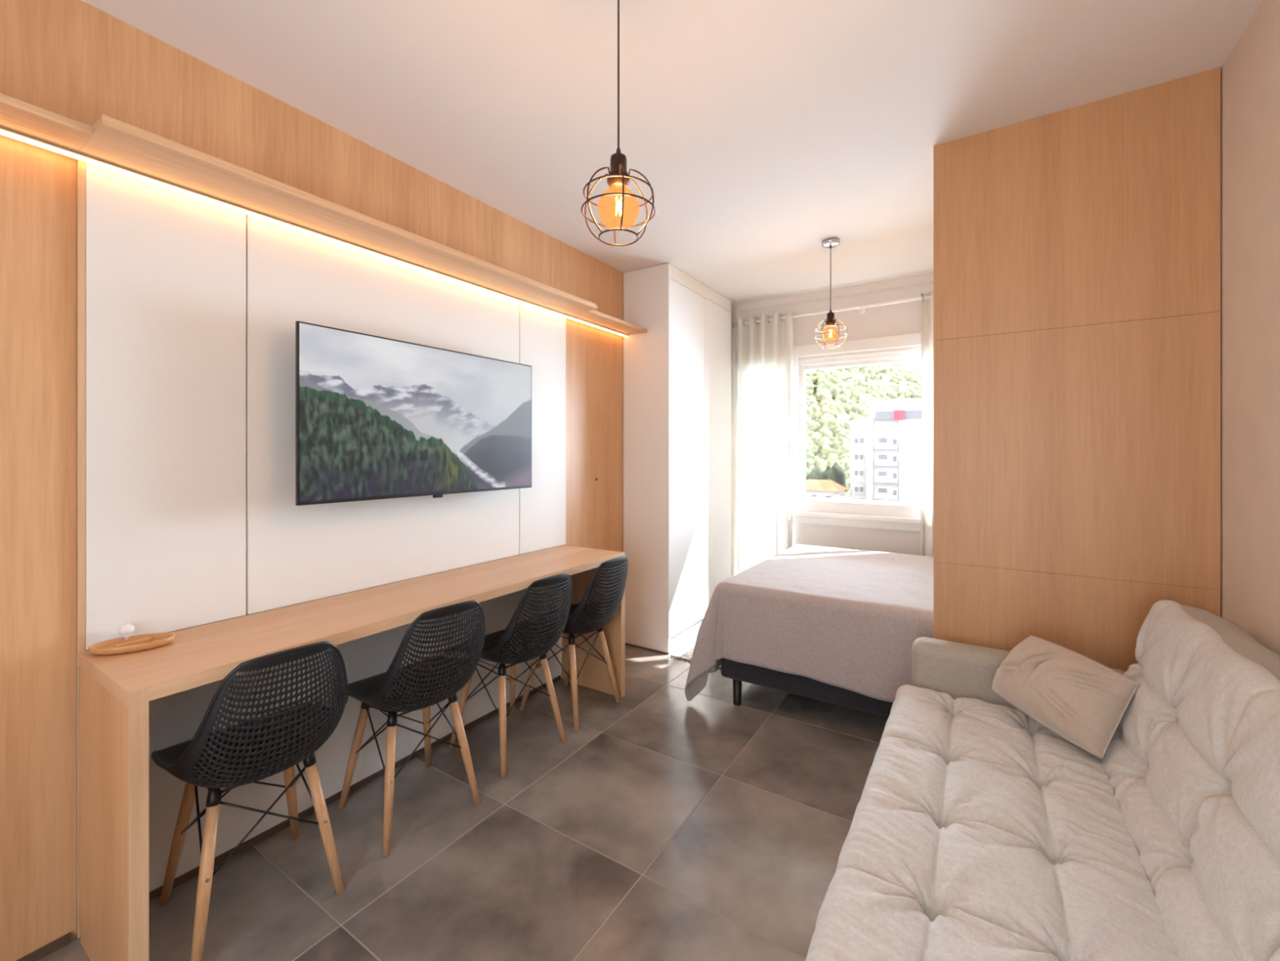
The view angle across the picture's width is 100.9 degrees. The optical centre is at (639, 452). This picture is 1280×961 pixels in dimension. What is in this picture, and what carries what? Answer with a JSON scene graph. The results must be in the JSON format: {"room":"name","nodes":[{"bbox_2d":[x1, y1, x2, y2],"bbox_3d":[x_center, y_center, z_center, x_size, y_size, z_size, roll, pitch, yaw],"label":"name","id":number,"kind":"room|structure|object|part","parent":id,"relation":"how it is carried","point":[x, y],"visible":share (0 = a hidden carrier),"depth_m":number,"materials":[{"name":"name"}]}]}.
{"room":"studio apartment","nodes":[
{"label":"studio apartment","id":0,"kind":"room"},
{"bbox_2d":[0,0,623,960],"bbox_3d":[-0.960,0.040,2.375,0.132,2.520,5.750,0,0,33],"label":"wall","id":1,"kind":"structure","parent":0,"point":[148,330],"depth_m":1.62,"materials":[{"name":"beige paint"}]},
{"bbox_3d":[-1.852,0.245,0.911,0.020,2.110,1.221,0,0,33],"label":"wood panel","id":2,"kind":"part","parent":1,"relation":"part of","materials":[{"name":"brown wood"}]},
{"bbox_2d":[16,932,71,960],"bbox_3d":[-1.958,1.289,0.716,0.011,0.022,1.640,0,0,33],"label":"baseboard","id":3,"kind":"structure","parent":1,"relation":"attached to","point":[65,940],"depth_m":1.37,"materials":[{"name":"brown wood"}]},
{"bbox_3d":[-1.720,-1.015,1.116,0.020,0.410,1.229,0,0,33],"label":"wood panel","id":4,"kind":"part","parent":1,"relation":"part of","materials":[{"name":"brown wood"}]},
{"bbox_3d":[-1.406,-0.127,1.589,0.026,1.323,0.371,0,0,33],"label":"white panel","id":5,"kind":"part","parent":1,"relation":"part of","materials":[{"name":"white paint"}]},
{"bbox_2d":[0,93,647,337],"bbox_3d":[-1.150,-0.795,1.732,0.267,0.039,4.224,0,0,33],"label":"wall shelf","id":6,"kind":"object","parent":1,"relation":"attached to","point":[112,144],"visible":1,"depth_m":1.65,"materials":[{"name":"brown wood"}]},
{"bbox_3d":[-1.053,-1.015,2.149,0.020,0.410,1.229,0,0,33],"label":"wood panel","id":7,"kind":"part","parent":1,"relation":"part of","materials":[{"name":"brown wood"}]},
{"bbox_2d":[149,675,560,901],"bbox_3d":[-0.969,1.289,2.237,0.008,0.022,1.888,0,0,33],"label":"baseboard","id":8,"kind":"structure","parent":1,"relation":"attached to","point":[157,892],"depth_m":1.90,"materials":[{"name":"brown"}]},
{"bbox_3d":[-0.984,0.920,2.248,0.028,0.760,1.910,0,0,33],"label":"panel","id":9,"kind":"part","parent":1,"relation":"part of","materials":[{"name":"white paint"}]},
{"bbox_3d":[-0.973,-0.127,2.260,0.026,1.323,1.218,0,0,33],"label":"white panel","id":10,"kind":"part","parent":1,"relation":"part of","materials":[{"name":"white paint"}]},
{"bbox_2d":[295,320,531,505],"bbox_3d":[-0.892,-0.123,2.235,0.137,0.623,1.084,0,0,33],"label":"television","id":11,"kind":"object","parent":1,"relation":"attached to","point":[377,417],"visible":1,"depth_m":2.05,"materials":[{"name":"black plastic"}]},
{"bbox_3d":[-0.541,-0.127,2.929,0.026,1.323,0.365,0,0,33],"label":"white panel","id":12,"kind":"part","parent":1,"relation":"part of","materials":[{"name":"white paint"}]},
{"bbox_3d":[-0.421,-1.015,3.128,0.020,0.410,1.098,0,0,33],"label":"wood panel","id":13,"kind":"part","parent":1,"relation":"part of","materials":[{"name":"brown wood"}]},
{"bbox_3d":[-0.285,0.245,3.338,0.020,2.110,0.597,0,0,33],"label":"wood panel","id":14,"kind":"part","parent":1,"relation":"part of","materials":[{"name":"brown wood"}]},
{"bbox_2d":[37,634,888,960],"bbox_3d":[0.212,1.360,1.619,2.880,0.120,5.750,0,0,33],"label":"floor","id":15,"kind":"structure","parent":0,"point":[667,826],"depth_m":1.76,"materials":[{"name":"grey tile"}]},
{"bbox_2d":[151,640,348,960],"bbox_3d":[-1.109,0.906,1.528,0.527,0.794,0.411,0,0,39],"label":"desk chair","id":16,"kind":"object","parent":15,"relation":"on","point":[252,750],"visible":1,"depth_m":1.39,"materials":[{"name":"black plastic"}]},
{"bbox_3d":[-1.325,1.107,1.523,0.120,0.390,0.029,0,0,3],"label":"leg","id":17,"kind":"part","parent":16,"relation":"part of","materials":[{"name":"brown wood"}]},
{"bbox_3d":[-1.111,1.107,1.351,0.029,0.390,0.120,0,0,-16],"label":"leg","id":18,"kind":"part","parent":16,"relation":"part of","materials":[{"name":"brown wood"}]},
{"bbox_3d":[-1.131,0.903,1.545,0.206,0.007,0.236,0,0,39],"label":"under frame","id":19,"kind":"part","parent":16,"relation":"part of","materials":[{"name":"black metal"}]},
{"bbox_3d":[-1.150,1.107,1.740,0.029,0.390,0.120,0,0,-16],"label":"leg","id":20,"kind":"part","parent":16,"relation":"part of","materials":[{"name":"brown wood"}]},
{"bbox_3d":[-0.936,1.107,1.568,0.120,0.390,0.029,0,0,3],"label":"leg","id":21,"kind":"part","parent":16,"relation":"part of","materials":[{"name":"brown wood"}]},
{"bbox_2d":[78,544,625,960],"bbox_3d":[-0.790,0.917,2.121,0.425,0.765,1.962,0,0,33],"label":"desk","id":22,"kind":"object","parent":15,"relation":"on","point":[117,690],"visible":0.88,"depth_m":1.37,"materials":[{"name":"brown wood"}]},
{"bbox_3d":[-1.304,0.935,1.307,0.404,0.729,0.035,0,0,33],"label":"panel","id":23,"kind":"part","parent":22,"relation":"part of","materials":[{"name":"brown wood"}]},
{"bbox_2d":[88,632,175,654],"bbox_3d":[-1.384,0.523,1.443,0.176,0.022,0.100,0,0,-27],"label":"wooden tray","id":24,"kind":"object","parent":22,"relation":"on","point":[134,643],"visible":1,"depth_m":1.44,"materials":[{"name":"brown wood"}]},
{"bbox_2d":[118,623,134,639],"bbox_3d":[-1.430,0.506,1.473,0.033,0.057,0.033,0,0,33],"label":"ornament","id":25,"kind":"object","parent":24,"relation":"on","point":[126,630],"visible":0.84,"depth_m":1.47,"materials":[{"name":"white ceramic"}]},
{"bbox_3d":[-0.260,0.935,2.925,0.404,0.729,0.035,0,0,33],"label":"panel","id":26,"kind":"part","parent":22,"relation":"part of","materials":[{"name":"brown wood"}]},
{"bbox_2d":[333,600,484,857],"bbox_3d":[-0.827,0.906,1.932,0.527,0.794,0.411,0,0,40],"label":"desk chair","id":27,"kind":"object","parent":15,"relation":"on","point":[423,684],"visible":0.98,"depth_m":1.79,"materials":[{"name":"black plastic"}]},
{"bbox_3d":[-1.043,1.107,1.931,0.120,0.390,0.029,0,0,4],"label":"leg","id":28,"kind":"part","parent":27,"relation":"part of","materials":[{"name":"brown wood"}]},
{"bbox_3d":[-0.832,1.107,1.755,0.029,0.390,0.120,0,0,-15],"label":"leg","id":29,"kind":"part","parent":27,"relation":"part of","materials":[{"name":"brown wood"}]},
{"bbox_3d":[-0.848,0.903,1.950,0.206,0.007,0.236,0,0,40],"label":"under frame","id":30,"kind":"part","parent":27,"relation":"part of","materials":[{"name":"black metal"}]},
{"bbox_3d":[-0.864,1.107,2.145,0.029,0.390,0.120,0,0,-15],"label":"leg","id":31,"kind":"part","parent":27,"relation":"part of","materials":[{"name":"brown wood"}]},
{"bbox_3d":[-0.654,1.107,1.969,0.120,0.390,0.029,0,0,4],"label":"leg","id":32,"kind":"part","parent":27,"relation":"part of","materials":[{"name":"brown wood"}]},
{"bbox_2d":[444,573,572,778],"bbox_3d":[-0.565,0.906,2.338,0.527,0.794,0.411,0,0,37],"label":"desk chair","id":33,"kind":"object","parent":15,"relation":"on","point":[515,644],"visible":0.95,"depth_m":2.19,"materials":[{"name":"black plastic"}]},
{"bbox_3d":[-0.780,1.107,2.325,0.120,0.390,0.029,0,0,1],"label":"leg","id":34,"kind":"part","parent":33,"relation":"part of","materials":[{"name":"brown wood"}]},
{"bbox_3d":[-0.587,0.903,2.355,0.206,0.007,0.236,0,0,37],"label":"under frame","id":35,"kind":"part","parent":33,"relation":"part of","materials":[{"name":"black metal"}]},
{"bbox_3d":[-0.561,1.107,2.161,0.029,0.390,0.120,0,0,-18],"label":"leg","id":36,"kind":"part","parent":33,"relation":"part of","materials":[{"name":"brown wood"}]},
{"bbox_3d":[-0.613,1.107,2.548,0.029,0.390,0.120,0,0,-18],"label":"leg","id":37,"kind":"part","parent":33,"relation":"part of","materials":[{"name":"brown wood"}]},
{"bbox_3d":[-0.394,1.107,2.384,0.120,0.390,0.029,0,0,1],"label":"leg","id":38,"kind":"part","parent":33,"relation":"part of","materials":[{"name":"brown wood"}]},
{"bbox_2d":[516,555,628,731],"bbox_3d":[-0.330,0.906,2.694,0.527,0.794,0.411,0,0,33],"label":"desk chair","id":39,"kind":"object","parent":15,"relation":"on","point":[584,617],"visible":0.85,"depth_m":2.55,"materials":[{"name":"black plastic"}]},
{"bbox_3d":[-0.544,1.107,2.666,0.120,0.390,0.029,0,0,-3],"label":"leg","id":40,"kind":"part","parent":39,"relation":"part of","materials":[{"name":"brown wood"}]},
{"bbox_3d":[-0.393,1.107,2.900,0.029,0.390,0.120,0,0,-22],"label":"leg","id":41,"kind":"part","parent":39,"relation":"part of","materials":[{"name":"brown wood"}]},
{"bbox_3d":[-0.354,0.903,2.709,0.206,0.007,0.236,0,0,33],"label":"under frame","id":42,"kind":"part","parent":39,"relation":"part of","materials":[{"name":"black metal"}]},
{"bbox_3d":[-0.314,1.107,2.517,0.029,0.390,0.120,0,0,-22],"label":"leg","id":43,"kind":"part","parent":39,"relation":"part of","materials":[{"name":"brown wood"}]},
{"bbox_3d":[-0.163,1.107,2.751,0.120,0.390,0.029,0,0,-3],"label":"leg","id":44,"kind":"part","parent":39,"relation":"part of","materials":[{"name":"brown wood"}]},
{"bbox_2d":[623,262,731,654],"bbox_3d":[0.309,0.042,3.913,0.354,2.517,1.010,0,0,33],"label":"wardrobe","id":45,"kind":"object","parent":15,"relation":"on","point":[677,372],"visible":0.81,"depth_m":3.55,"materials":[{"name":"white wood"}]},
{"bbox_3d":[0.041,0.035,3.499,0.351,2.505,0.022,0,0,33],"label":"panel","id":46,"kind":"part","parent":45,"relation":"part of","materials":[{"name":"white"}]},
{"bbox_3d":[0.319,0.037,3.621,0.021,2.321,0.524,0,0,33],"label":"door","id":47,"kind":"part","parent":45,"relation":"part of","materials":[{"name":"white wood"}]},
{"bbox_3d":[0.593,0.037,4.046,0.021,2.321,0.476,0,0,33],"label":"door","id":48,"kind":"part","parent":45,"relation":"part of","materials":[{"name":"white"}]},
{"bbox_2d":[668,638,720,670],"bbox_3d":[0.618,1.295,3.664,0.395,0.010,1.013,0,0,33],"label":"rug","id":49,"kind":"object","parent":15,"relation":"on","point":[686,652],"visible":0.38,"depth_m":3.40,"materials":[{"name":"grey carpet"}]},
{"bbox_2d":[720,657,893,717],"bbox_3d":[1.515,0.995,2.845,1.740,0.610,1.375,0,0,33],"label":"bed","id":50,"kind":"object","parent":15,"relation":"on","point":[739,672],"visible":0.12,"depth_m":2.52,"materials":[{"name":"fabric"}]},
{"bbox_3d":[0.503,1.232,2.734,0.048,0.135,0.048,0,0,33],"label":"leg","id":51,"kind":"part","parent":50,"relation":"part of","materials":[{"name":"black metal"}]},
{"bbox_2d":[684,543,933,702],"bbox_3d":[1.429,0.976,2.841,1.880,0.619,1.542,0,0,33],"label":"bedspread","id":52,"kind":"object","parent":50,"relation":"on","point":[848,619],"visible":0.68,"depth_m":2.55,"materials":[{"name":"fabric"}]},
{"bbox_2d":[805,600,1279,960],"bbox_3d":[0.847,0.865,0.977,0.893,0.870,2.100,0,0,33],"label":"sofa","id":53,"kind":"object","parent":15,"relation":"on","point":[978,831],"visible":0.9,"depth_m":1.10,"materials":[{"name":"fabric"}]},
{"bbox_2d":[805,684,1180,960],"bbox_3d":[0.709,0.943,1.069,0.561,0.210,1.845,0,0,33],"label":"seat cushion","id":54,"kind":"object","parent":53,"relation":"on","point":[978,831],"depth_m":1.12,"materials":[{"name":"fabric"}]},
{"bbox_3d":[1.314,0.909,1.853,0.642,0.402,0.121,0,0,33],"label":"armrest","id":55,"kind":"part","parent":53,"relation":"part of","materials":[{"name":"fabric"}]},
{"bbox_2d":[991,635,1138,759],"bbox_3d":[1.253,0.713,1.618,0.205,0.223,0.370,0,0,-18],"label":"throw pillow","id":56,"kind":"object","parent":53,"relation":"on","point":[1078,698],"visible":1,"depth_m":1.52,"materials":[{"name":"beige fabric"}]},
{"bbox_3d":[1.012,0.675,0.871,0.204,0.492,1.841,0,0,33],"label":"backrest","id":57,"kind":"part","parent":53,"relation":"part of","materials":[{"name":"fabric"}]},
{"bbox_2d":[81,0,1263,306],"bbox_3d":[0.212,-1.280,1.619,2.880,0.120,5.750,0,0,33],"label":"ceiling","id":58,"kind":"structure","parent":0,"point":[762,133],"depth_m":1.77,"materials":[{"name":"white paint"}]},
{"bbox_2d":[581,0,655,245],"bbox_3d":[-0.053,-0.873,1.299,0.183,0.693,0.183,0,0,33],"label":"pendant lamp","id":59,"kind":"object","parent":58,"relation":"hanging from","point":[618,206],"visible":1,"depth_m":1.28,"materials":[{"name":"black metal"}]},
{"bbox_3d":[-0.053,-0.962,1.299,0.004,0.457,0.004,0,0,10],"label":"cord","id":60,"kind":"part","parent":59,"relation":"part of","materials":[{"name":"brown metal"}]},
{"bbox_3d":[-0.053,-0.605,1.299,0.101,0.112,0.101,0,0,33],"label":"bulb","id":61,"kind":"part","parent":59,"relation":"part of","materials":[{"name":"orange glass"}]},
{"bbox_2d":[607,147,630,186],"bbox_3d":[-0.053,-0.701,1.299,0.056,0.096,0.056,0,0,33],"label":"socket","id":62,"kind":"object","parent":59,"relation":"attached to","point":[617,158],"depth_m":1.28,"materials":[{"name":"brown metal"}]},
{"bbox_2d":[814,237,847,348],"bbox_3d":[1.100,-0.914,3.050,0.178,0.610,0.178,0,0,33],"label":"pendant lamp","id":63,"kind":"object","parent":58,"relation":"hanging from","point":[830,242],"visible":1,"depth_m":3.04,"materials":[{"name":"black metal"}]},
{"bbox_2d":[825,309,835,326],"bbox_3d":[1.100,-0.779,3.050,0.056,0.096,0.056,0,0,33],"label":"socket","id":64,"kind":"object","parent":63,"relation":"attached to","point":[830,320],"depth_m":3.03,"materials":[{"name":"brown metal"}]},
{"bbox_3d":[1.100,-1.000,3.050,0.004,0.380,0.004,0,0,10],"label":"cord","id":65,"kind":"part","parent":63,"relation":"part of","materials":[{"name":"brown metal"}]},
{"bbox_2d":[730,273,933,555],"bbox_3d":[1.689,0.040,3.926,2.700,2.520,0.230,0,0,33],"label":"wall","id":66,"kind":"structure","parent":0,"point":[904,317],"depth_m":3.91,"materials":[{"name":"white paint"}]},
{"bbox_2d":[731,295,929,326],"bbox_3d":[1.732,-1.046,3.752,2.400,0.063,0.115,0,0,33],"label":"curtain rod","id":67,"kind":"object","parent":66,"relation":"attached to","point":[862,308],"visible":0.46,"depth_m":3.84,"materials":[{"name":"white metal"}]},
{"bbox_2d":[731,310,793,576],"bbox_3d":[0.964,0.092,4.199,0.519,2.355,0.095,0,0,33],"label":"curtain","id":68,"kind":"object","parent":67,"relation":"hanging from","point":[762,352],"visible":0.84,"depth_m":4.18,"materials":[{"name":"white fabric"}]},
{"bbox_2d":[920,289,933,556],"bbox_3d":[2.227,0.092,3.383,0.780,2.355,0.083,0,0,33],"label":"curtain","id":69,"kind":"object","parent":67,"relation":"hanging from","point":[926,305],"visible":0.06,"depth_m":3.59,"materials":[{"name":"white fabric"}]},
{"bbox_2d":[792,332,924,531],"bbox_3d":[1.858,-0.140,3.773,1.610,1.380,0.205,0,0,33],"label":"window","id":70,"kind":"structure","parent":66,"relation":"attached to","point":[865,513],"depth_m":3.94,"materials":[{"name":"white"}]},
{"bbox_3d":[1.839,0.472,3.725,1.590,0.035,0.105,0,0,33],"label":"sill","id":71,"kind":"part","parent":70,"relation":"part of","materials":[{"name":"white"}]},
{"bbox_3d":[1.650,-0.147,3.949,0.910,1.085,0.035,0,0,33],"label":"sash","id":72,"kind":"part","parent":70,"relation":"part of","materials":[{"name":"white"}]},
{"bbox_2d":[933,66,1220,671],"bbox_3d":[1.519,0.040,1.912,0.798,2.520,0.060,0,0,33],"label":"wall partition","id":73,"kind":"structure","parent":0,"point":[1077,250],"depth_m":1.86,"materials":[{"name":"brown wood"}]},
{"bbox_3d":[1.510,-0.833,1.899,0.794,0.774,0.030,0,0,33],"label":"wood panel","id":74,"kind":"part","parent":73,"relation":"part of","materials":[{"name":"brown wood"}]},
{"bbox_3d":[1.510,-0.006,1.899,0.794,0.879,0.030,0,0,33],"label":"wood panel","id":75,"kind":"part","parent":73,"relation":"part of","materials":[{"name":"brown wood"}]},
{"bbox_3d":[1.510,0.867,1.899,0.794,0.865,0.030,0,0,33],"label":"wood panel","id":76,"kind":"part","parent":73,"relation":"part of","materials":[{"name":"brown wood"}]},
{"bbox_2d":[1220,0,1279,654],"bbox_3d":[1.388,0.040,0.860,0.120,2.520,5.750,0,0,33],"label":"wall","id":77,"kind":"structure","parent":0,"point":[1250,76],"depth_m":1.50,"materials":[{"name":"beige paint"}]},
{"label":"outside","id":78,"kind":"structure","parent":0,"visible":0},
{"bbox_3d":[123.935,23.800,284.211,700.000,1.000,588.000,0,0,33],"label":"ground","id":79,"kind":"structure","parent":78,"visible":0},
{"bbox_2d":[805,479,847,497],"bbox_3d":[31.625,14.050,93.253,8.000,18.500,8.000,0,0,33],"label":"house","id":80,"kind":"structure","parent":79,"relation":"on","point":[818,488],"depth_m":90.59,"materials":[{"name":"ceramic"}]},
{"bbox_2d":[831,494,847,498],"bbox_3d":[29.242,14.800,78.128,4.200,17.000,8.000,0,0,33],"label":"house","id":81,"kind":"structure","parent":79,"relation":"on","point":[837,496],"depth_m":77.61,"materials":[{"name":"grey"}]},
{"bbox_2d":[849,398,921,502],"bbox_3d":[48.257,7.100,94.449,18.550,32.400,12.950,0,0,33],"label":"apartment tower","id":82,"kind":"structure","parent":79,"relation":"on","point":[886,448],"depth_m":91.12,"materials":[{"name":"grey concrete"}]},
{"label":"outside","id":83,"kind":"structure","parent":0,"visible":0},
{"bbox_2d":[805,461,846,488],"bbox_3d":[32.884,8.091,107.328,16.569,13.295,11.668,0,0,33],"label":"tree belt","id":84,"kind":"object","parent":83,"point":[836,473],"visible":0.11,"depth_m":101.97,"materials":[{"name":"green plant"}]},
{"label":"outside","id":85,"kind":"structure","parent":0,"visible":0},
{"bbox_2d":[812,382,834,402],"bbox_3d":[73.363,-23.201,196.641,290.000,96.998,170.000,0,0,33],"label":"hill","id":86,"kind":"structure","parent":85,"point":[814,384],"depth_m":187.88,"materials":[{"name":"plant"}]},
{"bbox_2d":[805,362,921,498],"bbox_3d":[69.516,-24.287,182.067,132.905,102.278,128.947,0,0,33],"label":"forest","id":87,"kind":"object","parent":86,"relation":"on","point":[828,421],"visible":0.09,"depth_m":181.08,"materials":[{"name":"green plant"}]}
]}

